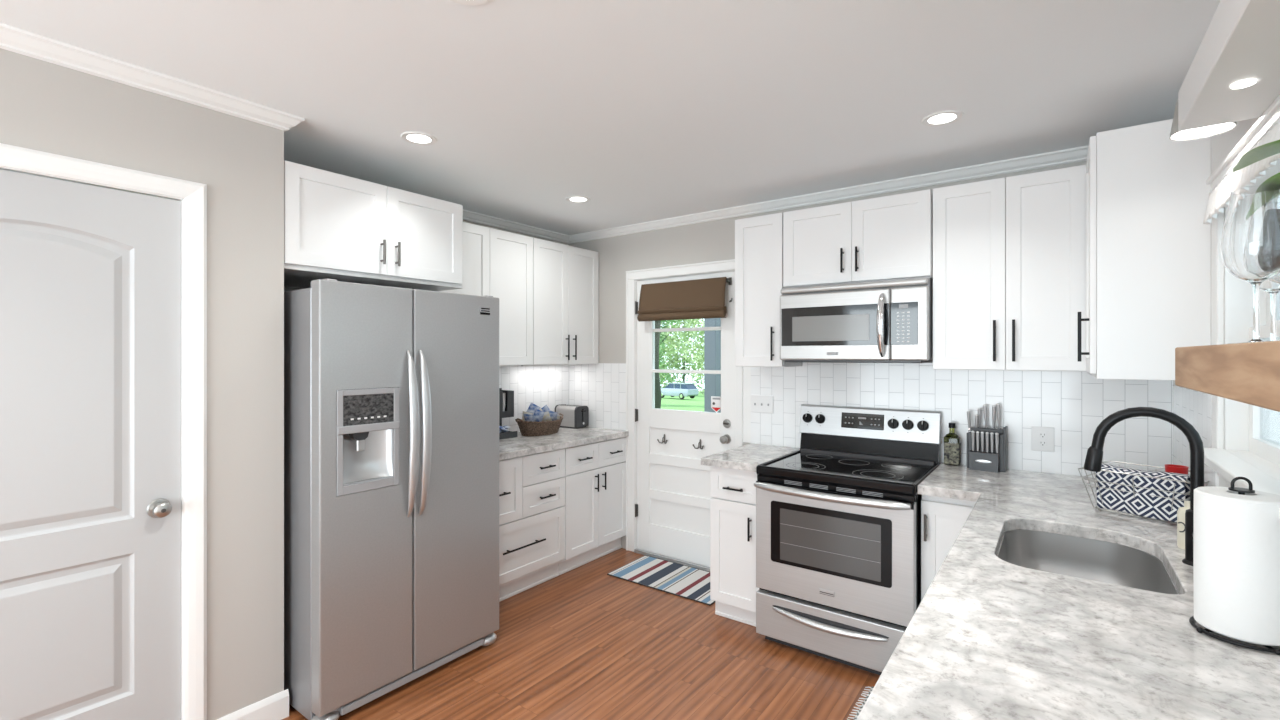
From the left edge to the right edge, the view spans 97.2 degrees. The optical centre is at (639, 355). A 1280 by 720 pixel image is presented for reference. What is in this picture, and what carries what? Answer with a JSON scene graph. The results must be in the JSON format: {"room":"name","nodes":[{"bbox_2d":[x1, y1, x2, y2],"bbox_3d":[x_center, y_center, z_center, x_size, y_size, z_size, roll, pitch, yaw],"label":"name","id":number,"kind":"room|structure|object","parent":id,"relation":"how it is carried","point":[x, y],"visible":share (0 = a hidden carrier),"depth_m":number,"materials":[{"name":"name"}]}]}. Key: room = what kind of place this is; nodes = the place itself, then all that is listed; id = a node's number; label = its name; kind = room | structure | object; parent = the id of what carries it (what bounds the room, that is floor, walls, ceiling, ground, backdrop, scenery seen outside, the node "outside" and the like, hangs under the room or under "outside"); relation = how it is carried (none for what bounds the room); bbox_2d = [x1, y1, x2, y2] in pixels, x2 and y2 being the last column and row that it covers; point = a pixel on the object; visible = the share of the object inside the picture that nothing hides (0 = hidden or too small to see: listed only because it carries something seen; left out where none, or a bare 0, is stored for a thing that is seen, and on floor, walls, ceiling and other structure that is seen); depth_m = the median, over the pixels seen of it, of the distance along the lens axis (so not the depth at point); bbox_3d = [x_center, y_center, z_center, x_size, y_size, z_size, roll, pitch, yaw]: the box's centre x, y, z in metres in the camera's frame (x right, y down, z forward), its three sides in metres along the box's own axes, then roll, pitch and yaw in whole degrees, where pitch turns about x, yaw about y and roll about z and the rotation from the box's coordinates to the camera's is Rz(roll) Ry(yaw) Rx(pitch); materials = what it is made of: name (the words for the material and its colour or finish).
{"room":"kitchen","nodes":[
{"label":"kitchen","id":0,"kind":"room"},
{"bbox_2d":[0,48,283,719],"bbox_3d":[-2.742,0.254,2.294,2.003,2.473,1.571,0,0,36],"label":"wall","id":1,"kind":"structure","parent":0,"point":[45,106],"depth_m":2.17,"materials":[{"name":"grey paint"}]},
{"bbox_2d":[0,169,180,719],"bbox_3d":[-1.892,0.459,1.757,0.095,2.047,0.757,0,0,36],"label":"door","id":2,"kind":"structure","parent":1,"relation":"in","point":[90,276],"depth_m":1.87,"materials":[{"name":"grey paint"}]},
{"bbox_2d":[0,143,206,719],"bbox_3d":[-1.935,0.426,1.785,0.139,2.129,0.897,0,0,36],"label":"door frame","id":3,"kind":"structure","parent":1,"relation":"attached to","point":[192,196],"depth_m":2.06,"materials":[{"name":"white paint"}]},
{"bbox_2d":[0,23,304,131],"bbox_3d":[-2.180,-0.955,1.913,0.760,0.055,1.627,0,0,36],"label":"crown molding","id":4,"kind":"structure","parent":1,"relation":"attached to","point":[13,39],"depth_m":1.93,"materials":[{"name":"white paint"}]},
{"bbox_2d":[217,689,288,719],"bbox_3d":[-1.538,1.437,2.225,0.014,0.108,0.279,0,0,36],"label":"baseboard","id":5,"kind":"structure","parent":1,"relation":"attached to","point":[276,706],"depth_m":2.27,"materials":[{"name":"white paint"}]},
{"bbox_2d":[284,220,568,291],"bbox_3d":[-1.319,0.254,3.816,0.120,2.473,2.569,0,0,36],"label":"wall","id":6,"kind":"structure","parent":0,"point":[285,287],"depth_m":4.08,"materials":[{"name":"grey paint"}]},
{"bbox_2d":[284,160,462,290],"bbox_3d":[-1.474,-0.586,2.887,0.735,0.447,0.888,0,0,36],"label":"upper cabinet","id":7,"kind":"object","parent":6,"relation":"attached to","point":[342,228],"visible":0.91,"depth_m":2.63,"materials":[{"name":"white paint"}]},
{"bbox_2d":[438,222,532,365],"bbox_3d":[-1.100,-0.378,3.735,0.329,0.892,0.749,0,0,36],"label":"upper cabinet","id":8,"kind":"object","parent":6,"relation":"attached to","point":[497,263],"visible":0.52,"depth_m":3.76,"materials":[{"name":"white paint"}]},
{"bbox_2d":[499,365,568,431],"bbox_3d":[-1.063,0.311,4.055,0.008,0.540,1.600,0,0,36],"label":"backsplash","id":9,"kind":"structure","parent":6,"relation":"attached to","point":[541,386],"depth_m":4.37,"materials":[{"name":"white tile"}]},
{"bbox_2d":[533,238,598,364],"bbox_3d":[-0.653,-0.378,4.308,0.365,0.892,0.695,0,0,36],"label":"upper cabinet","id":10,"kind":"object","parent":6,"relation":"attached to","point":[565,277],"visible":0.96,"depth_m":4.18,"materials":[{"name":"white paint"}]},
{"bbox_2d":[521,364,575,365],"bbox_3d":[-0.694,0.074,4.342,0.030,0.012,0.560,0,0,36],"label":"light","id":11,"kind":"object","parent":10,"relation":"attached to","point":[557,364],"visible":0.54,"depth_m":4.33,"materials":[{"name":"white plastic"}]},
{"bbox_2d":[282,548,879,719],"bbox_3d":[-1.483,1.551,1.468,5.210,0.120,6.540,0,0,36],"label":"floor","id":12,"kind":"structure","parent":0,"point":[584,642],"depth_m":2.69,"materials":[{"name":"red wood"}]},
{"bbox_2d":[284,279,498,719],"bbox_3d":[-1.280,0.593,2.777,0.872,1.794,0.900,0,0,36],"label":"refrigerator","id":13,"kind":"object","parent":12,"relation":"on","point":[391,394],"visible":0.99,"depth_m":2.42,"materials":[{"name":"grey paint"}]},
{"bbox_2d":[499,448,564,601],"bbox_3d":[-0.959,1.054,3.650,0.654,0.871,0.757,0,0,36],"label":"base cabinet","id":14,"kind":"object","parent":12,"relation":"on","point":[531,487],"visible":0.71,"depth_m":3.54,"materials":[{"name":"white paint"}]},
{"bbox_2d":[499,427,628,459],"bbox_3d":[-0.778,0.597,3.902,0.631,0.040,1.503,0,0,36],"label":"countertop","id":15,"kind":"structure","parent":14,"relation":"on","point":[518,446],"depth_m":3.87,"materials":[{"name":"white stone"}]},
{"bbox_2d":[499,388,516,439],"bbox_3d":[-1.038,0.407,3.903,0.176,0.340,0.346,0,0,36],"label":"coffee maker","id":16,"kind":"object","parent":15,"relation":"on","point":[509,408],"visible":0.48,"depth_m":3.97,"materials":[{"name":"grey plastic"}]},
{"bbox_2d":[515,413,563,435],"bbox_3d":[-0.733,0.510,4.147,0.255,0.134,0.436,0,0,36],"label":"wicker basket","id":17,"kind":"object","parent":15,"relation":"on","point":[527,428],"visible":0.83,"depth_m":4.02,"materials":[{"name":"brown wicker"}]},
{"bbox_2d":[522,411,532,420],"bbox_3d":[-0.817,0.457,4.084,0.096,0.109,0.034,0,0,10],"label":"snack packet","id":18,"kind":"object","parent":17,"relation":"in","point":[524,412],"visible":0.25,"depth_m":4.07,"materials":[{"name":"beige plastic"}]},
{"bbox_2d":[523,414,533,421],"bbox_3d":[-0.789,0.462,4.021,0.086,0.095,0.048,0,0,19],"label":"snack packet","id":19,"kind":"object","parent":17,"relation":"in","point":[527,417],"visible":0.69,"depth_m":4.00,"materials":[{"name":"plastic"}]},
{"bbox_2d":[533,408,544,421],"bbox_3d":[-0.738,0.442,4.082,0.108,0.119,0.027,0,0,10],"label":"snack packet","id":20,"kind":"object","parent":17,"relation":"in","point":[538,414],"visible":0.85,"depth_m":4.07,"materials":[{"name":"blue plastic"}]},
{"bbox_2d":[526,403,539,415],"bbox_3d":[-0.778,0.402,4.087,0.117,0.124,0.024,0,0,0],"label":"snack packet","id":21,"kind":"object","parent":20,"relation":"on","point":[531,409],"visible":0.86,"depth_m":4.08,"materials":[{"name":"blue plastic"}]},
{"bbox_2d":[541,405,549,411],"bbox_3d":[-0.692,0.427,4.185,0.121,0.125,0.025,0,0,8],"label":"snack packet","id":22,"kind":"object","parent":17,"relation":"in","point":[545,408],"visible":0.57,"depth_m":4.17,"materials":[{"name":"blue plastic"}]},
{"bbox_2d":[542,411,551,420],"bbox_3d":[-0.688,0.459,4.132,0.094,0.102,0.048,0,0,14],"label":"snack packet","id":23,"kind":"object","parent":17,"relation":"in","point":[546,417],"visible":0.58,"depth_m":4.12,"materials":[{"name":"beige plastic"}]},
{"bbox_2d":[547,410,557,420],"bbox_3d":[-0.653,0.457,4.188,0.094,0.102,0.048,0,0,2],"label":"snack packet","id":24,"kind":"object","parent":17,"relation":"in","point":[553,415],"visible":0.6,"depth_m":4.17,"materials":[{"name":"blue plastic"}]},
{"bbox_2d":[555,404,588,428],"bbox_3d":[-0.544,0.489,4.536,0.264,0.175,0.142,0,0,36],"label":"toaster","id":25,"kind":"object","parent":15,"relation":"on","point":[575,416],"visible":0.98,"depth_m":4.47,"materials":[{"name":"silver metal"}]},
{"bbox_2d":[558,437,625,574],"bbox_3d":[-0.530,1.054,4.230,0.654,0.871,0.680,0,0,36],"label":"base cabinet","id":26,"kind":"object","parent":12,"relation":"on","point":[595,473],"visible":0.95,"depth_m":4.02,"materials":[{"name":"white paint"}]},
{"bbox_2d":[607,555,714,604],"bbox_3d":[0.229,1.487,3.775,0.798,0.006,0.445,0,0,36],"label":"doormat","id":27,"kind":"object","parent":12,"relation":"on","point":[684,581],"visible":0.76,"depth_m":3.77,"materials":[{"name":"multicoloured fabric"}]},
{"bbox_2d":[634,549,709,571],"bbox_3d":[0.336,1.479,4.079,0.838,0.024,0.158,0,0,36],"label":"threshold","id":28,"kind":"object","parent":12,"relation":"on","point":[638,551],"visible":0.42,"depth_m":4.07,"materials":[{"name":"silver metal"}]},
{"bbox_2d":[710,466,758,626],"bbox_3d":[0.695,1.054,3.341,0.312,0.871,0.654,0,0,36],"label":"base cabinet","id":29,"kind":"object","parent":12,"relation":"on","point":[733,588],"visible":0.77,"depth_m":3.12,"materials":[{"name":"white paint"}]},
{"bbox_2d":[701,443,799,471],"bbox_3d":[0.677,0.597,3.344,0.348,0.040,0.656,0,0,36],"label":"countertop","id":30,"kind":"structure","parent":29,"relation":"on","point":[748,457],"depth_m":3.22,"materials":[{"name":"white stone"}]},
{"bbox_2d":[754,404,940,674],"bbox_3d":[1.094,0.897,2.968,0.762,1.188,0.778,0,0,36],"label":"electric range","id":31,"kind":"object","parent":12,"relation":"on","point":[838,516],"visible":0.99,"depth_m":2.75,"materials":[{"name":"silver metal"}]},
{"bbox_2d":[756,449,938,495],"bbox_3d":[1.104,0.601,2.982,0.762,0.055,0.661,0,0,36],"label":"cooktop","id":32,"kind":"object","parent":31,"relation":"in","point":[857,472],"depth_m":2.87,"materials":[{"name":"black glass"}]},
{"bbox_2d":[847,686,873,719],"bbox_3d":[0.753,1.485,1.792,0.467,0.009,1.520,0,0,36],"label":"kitchen rug","id":33,"kind":"object","parent":12,"relation":"on","point":[872,687],"visible":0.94,"depth_m":2.41,"materials":[{"name":"white fabric"}]},
{"bbox_2d":[921,495,975,600],"bbox_3d":[1.548,1.054,2.711,0.262,0.871,0.654,0,0,36],"label":"base cabinet","id":34,"kind":"object","parent":12,"relation":"on","point":[942,519],"visible":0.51,"depth_m":2.52,"materials":[{"name":"white paint"}]},
{"bbox_3d":[0.708,1.054,0.836,0.686,0.871,1.200,0,0,36],"label":"base cabinet","id":35,"kind":"object","parent":12,"relation":"on","visible":0},
{"bbox_2d":[856,462,1279,719],"bbox_3d":[1.123,0.597,1.594,0.911,0.040,2.941,0,0,36],"label":"countertop","id":36,"kind":"structure","parent":35,"relation":"on","point":[990,637],"depth_m":1.15,"materials":[{"name":"white stone"}]},
{"bbox_2d":[944,423,960,465],"bbox_3d":[1.643,0.466,2.972,0.072,0.221,0.068,0,0,39],"label":"oil bottle","id":37,"kind":"object","parent":36,"relation":"on","point":[952,445],"visible":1,"depth_m":2.95,"materials":[{"name":"green glass"}]},
{"bbox_2d":[967,426,1007,472],"bbox_3d":[1.749,0.466,2.851,0.170,0.222,0.118,0,0,40],"label":"knife block","id":38,"kind":"object","parent":36,"relation":"on","point":[988,461],"visible":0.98,"depth_m":2.81,"materials":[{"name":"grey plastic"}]},
{"bbox_2d":[967,411,970,431],"bbox_3d":[1.700,0.352,2.917,0.028,0.131,0.018,0,0,-31],"label":"kitchen knife","id":39,"kind":"object","parent":38,"relation":"in","point":[968,412],"visible":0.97,"depth_m":2.91,"materials":[{"name":"grey metal"}]},
{"bbox_2d":[971,431,974,450],"bbox_3d":[1.680,0.458,2.848,0.016,0.154,0.027,0,0,36],"label":"kitchen knife","id":40,"kind":"object","parent":38,"relation":"in","point":[972,432],"visible":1,"depth_m":2.84,"materials":[{"name":"grey metal"}]},
{"bbox_2d":[975,414,978,427],"bbox_3d":[1.725,0.363,2.893,0.017,0.123,0.026,0,0,20],"label":"kitchen knife","id":41,"kind":"object","parent":38,"relation":"in","point":[976,415],"visible":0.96,"depth_m":2.89,"materials":[{"name":"silver metal"}]},
{"bbox_2d":[976,431,978,450],"bbox_3d":[1.696,0.458,2.834,0.016,0.154,0.027,0,0,36],"label":"kitchen knife","id":42,"kind":"object","parent":38,"relation":"in","point":[977,432],"visible":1,"depth_m":2.83,"materials":[{"name":"silver metal"}]},
{"bbox_2d":[978,408,980,426],"bbox_3d":[1.747,0.343,2.904,0.018,0.146,0.026,0,0,33],"label":"kitchen knife","id":43,"kind":"object","parent":38,"relation":"in","point":[979,409],"visible":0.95,"depth_m":2.90,"materials":[{"name":"silver metal"}]},
{"bbox_2d":[981,432,983,451],"bbox_3d":[1.712,0.458,2.821,0.016,0.154,0.027,0,0,36],"label":"kitchen knife","id":44,"kind":"object","parent":38,"relation":"in","point":[982,433],"visible":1,"depth_m":2.81,"materials":[{"name":"silver metal"}]},
{"bbox_2d":[983,405,987,427],"bbox_3d":[1.768,0.338,2.888,0.032,0.172,0.018,0,0,-31],"label":"kitchen knife","id":45,"kind":"object","parent":38,"relation":"in","point":[984,406],"visible":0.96,"depth_m":2.88,"materials":[{"name":"silver metal"}]},
{"bbox_2d":[985,432,988,451],"bbox_3d":[1.727,0.458,2.808,0.016,0.154,0.027,0,0,36],"label":"kitchen knife","id":46,"kind":"object","parent":38,"relation":"in","point":[986,433],"visible":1,"depth_m":2.80,"materials":[{"name":"silver metal"}]},
{"bbox_2d":[990,432,993,452],"bbox_3d":[1.743,0.458,2.794,0.016,0.154,0.027,0,0,36],"label":"kitchen knife","id":47,"kind":"object","parent":38,"relation":"in","point":[991,433],"visible":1,"depth_m":2.79,"materials":[{"name":"silver metal"}]},
{"bbox_2d":[992,405,995,428],"bbox_3d":[1.796,0.338,2.863,0.018,0.172,0.029,0,0,30],"label":"kitchen knife","id":48,"kind":"object","parent":38,"relation":"in","point":[993,406],"visible":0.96,"depth_m":2.86,"materials":[{"name":"silver metal"}]},
{"bbox_2d":[995,433,998,452],"bbox_3d":[1.758,0.458,2.781,0.016,0.154,0.027,0,0,36],"label":"kitchen knife","id":49,"kind":"object","parent":38,"relation":"in","point":[996,434],"visible":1,"depth_m":2.78,"materials":[{"name":"silver metal"}]},
{"bbox_2d":[996,403,1000,428],"bbox_3d":[1.811,0.335,2.850,0.032,0.188,0.017,0,0,-37],"label":"kitchen knife","id":50,"kind":"object","parent":38,"relation":"in","point":[997,404],"visible":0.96,"depth_m":2.85,"materials":[{"name":"silver metal"}]},
{"bbox_2d":[997,530,1177,593],"bbox_3d":[1.314,0.702,1.690,0.424,0.170,0.591,0,0,36],"label":"sink","id":51,"kind":"object","parent":36,"relation":"in","point":[1084,558],"visible":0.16,"depth_m":1.90,"materials":[{"name":"silver metal"}]},
{"bbox_2d":[1078,461,1208,523],"bbox_3d":[1.825,0.496,2.041,0.255,0.162,0.335,0,0,-34],"label":"dish rack","id":52,"kind":"object","parent":36,"relation":"on","point":[1094,473],"visible":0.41,"depth_m":2.02,"materials":[{"name":"silver metal"}]},
{"bbox_2d":[1096,464,1189,521],"bbox_3d":[1.784,0.483,2.002,0.124,0.159,0.241,0,0,-34],"label":"dish towel","id":53,"kind":"object","parent":52,"relation":"in","point":[1143,504],"visible":0.91,"depth_m":1.96,"materials":[{"name":"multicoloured fabric"}]},
{"bbox_2d":[1165,464,1188,474],"bbox_3d":[1.916,0.480,2.016,0.064,0.169,0.064,0,0,36],"label":"cup","id":54,"kind":"object","parent":52,"relation":"in","point":[1172,468],"visible":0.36,"depth_m":2.00,"materials":[{"name":"red plastic"}]},
{"bbox_2d":[1084,407,1203,565],"bbox_3d":[1.440,0.363,1.607,0.276,0.428,0.097,0,0,36],"label":"kitchen faucet","id":55,"kind":"object","parent":36,"relation":"on","point":[1093,461],"visible":0.77,"depth_m":1.57,"materials":[{"name":"black metal"}]},
{"bbox_2d":[1177,501,1189,549],"bbox_3d":[1.638,0.507,1.685,0.054,0.140,0.052,0,0,36],"label":"soap dispenser","id":56,"kind":"object","parent":36,"relation":"on","point":[1181,511],"visible":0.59,"depth_m":1.68,"materials":[{"name":"beige plastic"}]},
{"bbox_2d":[1189,477,1279,654],"bbox_3d":[1.239,0.413,1.163,0.155,0.327,0.155,0,0,36],"label":"paper towel holder","id":57,"kind":"object","parent":36,"relation":"on","point":[1242,491],"visible":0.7,"depth_m":1.15,"materials":[{"name":"black metal"}]},
{"bbox_2d":[1193,486,1279,645],"bbox_3d":[1.239,0.424,1.163,0.142,0.282,0.142,0,0,36],"label":"paper towel roll","id":58,"kind":"object","parent":57,"relation":"on","point":[1236,537],"visible":0.98,"depth_m":1.12,"materials":[{"name":"white paper"}]},
{"bbox_2d":[0,0,1220,234],"bbox_3d":[-1.483,-1.057,1.468,5.210,0.150,6.540,0,0,36],"label":"ceiling","id":59,"kind":"structure","parent":0,"point":[644,110],"depth_m":2.00,"materials":[{"name":"white paint"}]},
{"bbox_2d":[400,131,436,144],"bbox_3d":[-0.999,-0.979,2.551,0.156,0.006,0.156,0,0,36],"label":"recessed light","id":60,"kind":"object","parent":59,"relation":"in","point":[414,137],"visible":1,"depth_m":2.55,"materials":[{"name":"white paint"}]},
{"bbox_2d":[450,0,488,5],"bbox_3d":[-0.469,-0.979,1.502,0.156,0.006,0.156,0,0,36],"label":"recessed light","id":61,"kind":"object","parent":59,"relation":"in","point":[463,2],"visible":1,"depth_m":1.56,"materials":[{"name":"white paint"}]},
{"bbox_2d":[566,195,590,202],"bbox_3d":[-0.388,-0.979,3.546,0.156,0.006,0.156,0,0,36],"label":"recessed light","id":62,"kind":"object","parent":59,"relation":"in","point":[575,199],"visible":1,"depth_m":3.55,"materials":[{"name":"white paint"}]},
{"bbox_2d":[921,110,963,126],"bbox_3d":[1.250,-0.979,2.336,0.156,0.006,0.156,0,0,36],"label":"recessed light","id":63,"kind":"object","parent":59,"relation":"in","point":[941,118],"visible":1,"depth_m":2.33,"materials":[{"name":"white paint"}]},
{"bbox_2d":[569,161,1085,548],"bbox_3d":[0.934,0.254,3.660,3.690,2.473,0.140,0,0,36],"label":"wall","id":64,"kind":"structure","parent":0,"point":[710,241],"depth_m":4.22,"materials":[{"name":"grey paint"}]},
{"bbox_2d":[635,271,734,566],"bbox_3d":[0.299,0.458,4.042,0.850,2.053,0.102,0,0,36],"label":"door","id":65,"kind":"structure","parent":64,"relation":"in","point":[672,508],"depth_m":4.08,"materials":[{"name":"white paint"}]},
{"bbox_2d":[637,277,732,320],"bbox_3d":[0.307,-0.388,3.977,0.751,0.275,0.088,0,0,36],"label":"roman shade","id":66,"kind":"object","parent":65,"relation":"attached to","point":[699,298],"visible":1,"depth_m":3.95,"materials":[{"name":"brown fabric"}]},
{"bbox_2d":[626,259,750,551],"bbox_3d":[0.364,0.424,4.052,1.073,2.133,0.148,0,0,36],"label":"door frame","id":67,"kind":"structure","parent":64,"relation":"attached to","point":[742,373],"depth_m":4.28,"materials":[{"name":"white paint"}]},
{"bbox_2d":[735,213,802,366],"bbox_3d":[0.784,-0.378,3.456,0.303,0.892,0.365,0,0,36],"label":"upper cabinet","id":68,"kind":"object","parent":64,"relation":"attached to","point":[759,239],"visible":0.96,"depth_m":3.34,"materials":[{"name":"white paint"}]},
{"bbox_2d":[463,145,1088,243],"bbox_3d":[0.171,-0.955,2.627,3.690,0.055,2.429,0,0,36],"label":"crown molding","id":69,"kind":"structure","parent":64,"relation":"attached to","point":[1079,154],"depth_m":3.42,"materials":[{"name":"white paint"}]},
{"bbox_2d":[783,189,932,286],"bbox_3d":[1.218,-0.606,3.135,0.766,0.437,0.365,0,0,36],"label":"upper cabinet","id":70,"kind":"object","parent":64,"relation":"attached to","point":[890,237],"visible":0.88,"depth_m":2.99,"materials":[{"name":"white paint"}]},
{"bbox_2d":[780,277,932,362],"bbox_3d":[1.187,-0.173,3.094,0.762,0.424,0.452,0,0,36],"label":"microwave oven","id":71,"kind":"object","parent":70,"relation":"attached to","point":[880,321],"visible":0.99,"depth_m":2.93,"materials":[{"name":"silver metal"}]},
{"bbox_2d":[569,362,1172,477],"bbox_3d":[0.894,0.324,3.598,3.681,0.566,0.008,0,0,36],"label":"backsplash","id":72,"kind":"structure","parent":64,"relation":"attached to","point":[1073,403],"depth_m":2.96,"materials":[{"name":"white tile"}]},
{"bbox_2d":[751,395,772,412],"bbox_3d":[0.790,0.316,3.662,0.156,0.114,0.013,0,0,36],"label":"light switch","id":73,"kind":"object","parent":72,"relation":"attached to","point":[759,403],"visible":1,"depth_m":3.66,"materials":[{"name":"white plastic"}]},
{"bbox_2d":[1031,426,1053,451],"bbox_3d":[1.984,0.413,2.781,0.092,0.120,0.009,0,0,36],"label":"electrical outlet","id":74,"kind":"object","parent":72,"relation":"attached to","point":[1042,438],"visible":1,"depth_m":2.78,"materials":[{"name":"white plastic"}]},
{"bbox_2d":[1039,432,1046,437],"bbox_3d":[1.983,0.393,2.779,0.034,0.030,0.003,0,0,36],"label":"receptacle","id":75,"kind":"object","parent":74,"relation":"attached to","point":[1041,434],"depth_m":2.78,"materials":[{"name":"grey plastic"}]},
{"bbox_2d":[1039,440,1046,446],"bbox_3d":[1.983,0.433,2.779,0.034,0.030,0.003,0,0,36],"label":"receptacle","id":76,"kind":"object","parent":74,"relation":"attached to","point":[1042,443],"depth_m":2.78,"materials":[{"name":"grey plastic"}]},
{"bbox_2d":[933,165,1086,371],"bbox_3d":[1.772,-0.377,2.726,0.602,0.895,0.365,0,0,36],"label":"upper cabinet","id":77,"kind":"object","parent":64,"relation":"attached to","point":[1009,253],"visible":0.95,"depth_m":2.59,"materials":[{"name":"white paint"}]},
{"bbox_2d":[1211,117,1259,486],"bbox_3d":[0.597,0.254,-0.008,0.130,2.473,6.440,0,0,36],"label":"wall","id":78,"kind":"structure","parent":0,"point":[1222,144],"depth_m":1.77,"materials":[{"name":"white paint"}]},
{"bbox_2d":[1078,119,1210,379],"bbox_3d":[2.014,-0.370,2.318,0.358,0.915,0.730,0,0,36],"label":"upper cabinet","id":79,"kind":"object","parent":78,"relation":"attached to","point":[1148,242],"visible":0.87,"depth_m":2.02,"materials":[{"name":"white paint"}]},
{"bbox_2d":[1173,380,1218,486],"bbox_3d":[2.119,0.324,2.167,0.008,0.566,0.837,0,0,36],"label":"backsplash","id":80,"kind":"structure","parent":78,"relation":"attached to","point":[1195,407],"depth_m":2.14,"materials":[{"name":"white tile"}]},
{"bbox_2d":[1169,100,1236,140],"bbox_3d":[1.559,-0.747,1.542,0.166,0.266,0.132,0,0,36],"label":"wall lamp","id":81,"kind":"object","parent":78,"relation":"attached to","point":[1203,132],"visible":0.19,"depth_m":1.57,"materials":[{"name":"silver metal"}]},
{"bbox_2d":[1171,123,1234,138],"bbox_3d":[1.545,-0.621,1.552,0.124,0.006,0.124,0,0,36],"label":"diffuser","id":82,"kind":"object","parent":81,"relation":"attached to","point":[1203,132],"depth_m":1.56,"materials":[{"name":"white plastic"}]},
{"bbox_2d":[1178,0,1279,130],"bbox_3d":[1.022,-0.622,0.833,0.158,0.101,1.398,0,0,36],"label":"soffit","id":83,"kind":"object","parent":78,"relation":"attached to","point":[1241,41],"visible":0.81,"depth_m":1.15,"materials":[{"name":"white paint"}]},
{"bbox_2d":[1231,79,1255,88],"bbox_3d":[1.267,-0.569,1.185,0.036,0.003,0.036,0,0,36],"label":"puck light","id":84,"kind":"object","parent":83,"relation":"attached to","point":[1245,83],"visible":1,"depth_m":1.18,"materials":[{"name":"white plastic"}]},
{"bbox_2d":[1204,95,1279,517],"bbox_3d":[1.242,-0.096,0.926,0.206,0.953,2.204,0,0,36],"label":"window","id":85,"kind":"structure","parent":78,"relation":"in","point":[1245,437],"depth_m":1.71,"materials":[{"name":"white paint"}]},
{"bbox_2d":[1175,341,1279,411],"bbox_3d":[1.018,0.029,0.836,0.158,0.098,1.398,0,0,36],"label":"shelf","id":86,"kind":"object","parent":85,"relation":"attached to","point":[1248,373],"visible":1,"depth_m":0.95,"materials":[{"name":"brown wood"}]},
{"bbox_2d":[1220,184,1279,343],"bbox_3d":[1.156,-0.166,1.059,0.094,0.290,0.094,0,0,-31],"label":"wine glass","id":87,"kind":"object","parent":86,"relation":"on","point":[1250,238],"visible":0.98,"depth_m":1.04,"materials":[{"name":"clear glass"}]},
{"bbox_2d":[1233,140,1279,184],"bbox_3d":[1.036,-0.229,0.846,0.124,0.416,1.176,0,0,36],"label":"potted plant","id":88,"kind":"object","parent":86,"relation":"on","point":[1264,151],"visible":0.59,"depth_m":1.06,"materials":[{"name":"green plant"}]},
{"bbox_2d":[1249,279,1279,340],"bbox_3d":[1.368,-0.166,1.219,0.094,0.290,0.094,0,0,14],"label":"wine glass","id":89,"kind":"object","parent":86,"relation":"on","point":[1272,288],"visible":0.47,"depth_m":1.22,"materials":[{"name":"clear glass"}]},
{"bbox_2d":[1268,273,1279,283],"bbox_3d":[1.284,-0.166,1.114,0.094,0.290,0.094,0,0,-31],"label":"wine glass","id":90,"kind":"object","parent":86,"relation":"on","point":[1276,279],"visible":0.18,"depth_m":1.12,"materials":[{"name":"clear glass"}]},
{"bbox_2d":[1203,116,1279,223],"bbox_3d":[1.191,-0.461,0.971,0.024,0.112,2.012,0,0,36],"label":"lace valance","id":91,"kind":"object","parent":85,"relation":"attached to","point":[1219,195],"visible":0.73,"depth_m":1.44,"materials":[{"name":"white fabric"}]},
{"label":"outside","id":92,"kind":"structure","parent":0,"visible":0},
{"bbox_2d":[661,391,703,411],"bbox_3d":[20.143,5.158,57.971,150.000,6.645,110.000,0,0,36],"label":"lawn","id":93,"kind":"structure","parent":92,"point":[696,403],"depth_m":46.62,"materials":[{"name":"green plant"}]},
{"bbox_2d":[655,321,661,408],"bbox_3d":[0.202,0.074,8.201,0.248,3.862,0.193,0,0,36],"label":"slender tree","id":94,"kind":"object","parent":93,"relation":"on","point":[658,396],"visible":0.12,"depth_m":8.13,"materials":[{"name":"grey plant"}]},
{"bbox_2d":[659,320,679,387],"bbox_3d":[1.190,-3.814,73.033,10.626,18.730,11.829,0,0,36],"label":"leafy tree","id":95,"kind":"object","parent":93,"relation":"on","point":[662,321],"visible":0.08,"depth_m":71.29,"materials":[{"name":"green plant"}]},
{"bbox_2d":[661,382,698,398],"bbox_3d":[3.867,3.679,59.000,1.836,1.600,4.500,0,0,-44],"label":"parked car","id":96,"kind":"object","parent":93,"relation":"on","point":[681,390],"visible":0.93,"depth_m":57.81,"materials":[{"name":"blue metal"}]},
{"bbox_2d":[659,319,703,387],"bbox_3d":[8.932,-6.540,113.320,18.587,29.111,19.481,0,0,36],"label":"leafy tree","id":97,"kind":"object","parent":93,"relation":"on","point":[673,342],"visible":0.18,"depth_m":112.67,"materials":[{"name":"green plant"}]},
{"bbox_2d":[681,319,703,393],"bbox_3d":[13.354,-4.038,87.652,11.996,20.652,14.267,0,0,36],"label":"leafy tree","id":98,"kind":"object","parent":93,"relation":"on","point":[698,357],"visible":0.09,"depth_m":86.90,"materials":[{"name":"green plant"}]},
{"bbox_2d":[704,318,720,412],"bbox_3d":[0.854,0.194,6.600,0.200,3.400,0.200,0,0,36],"label":"porch post","id":99,"kind":"object","parent":93,"relation":"on","point":[712,339],"visible":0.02,"depth_m":6.54,"materials":[{"name":"grey paint"}]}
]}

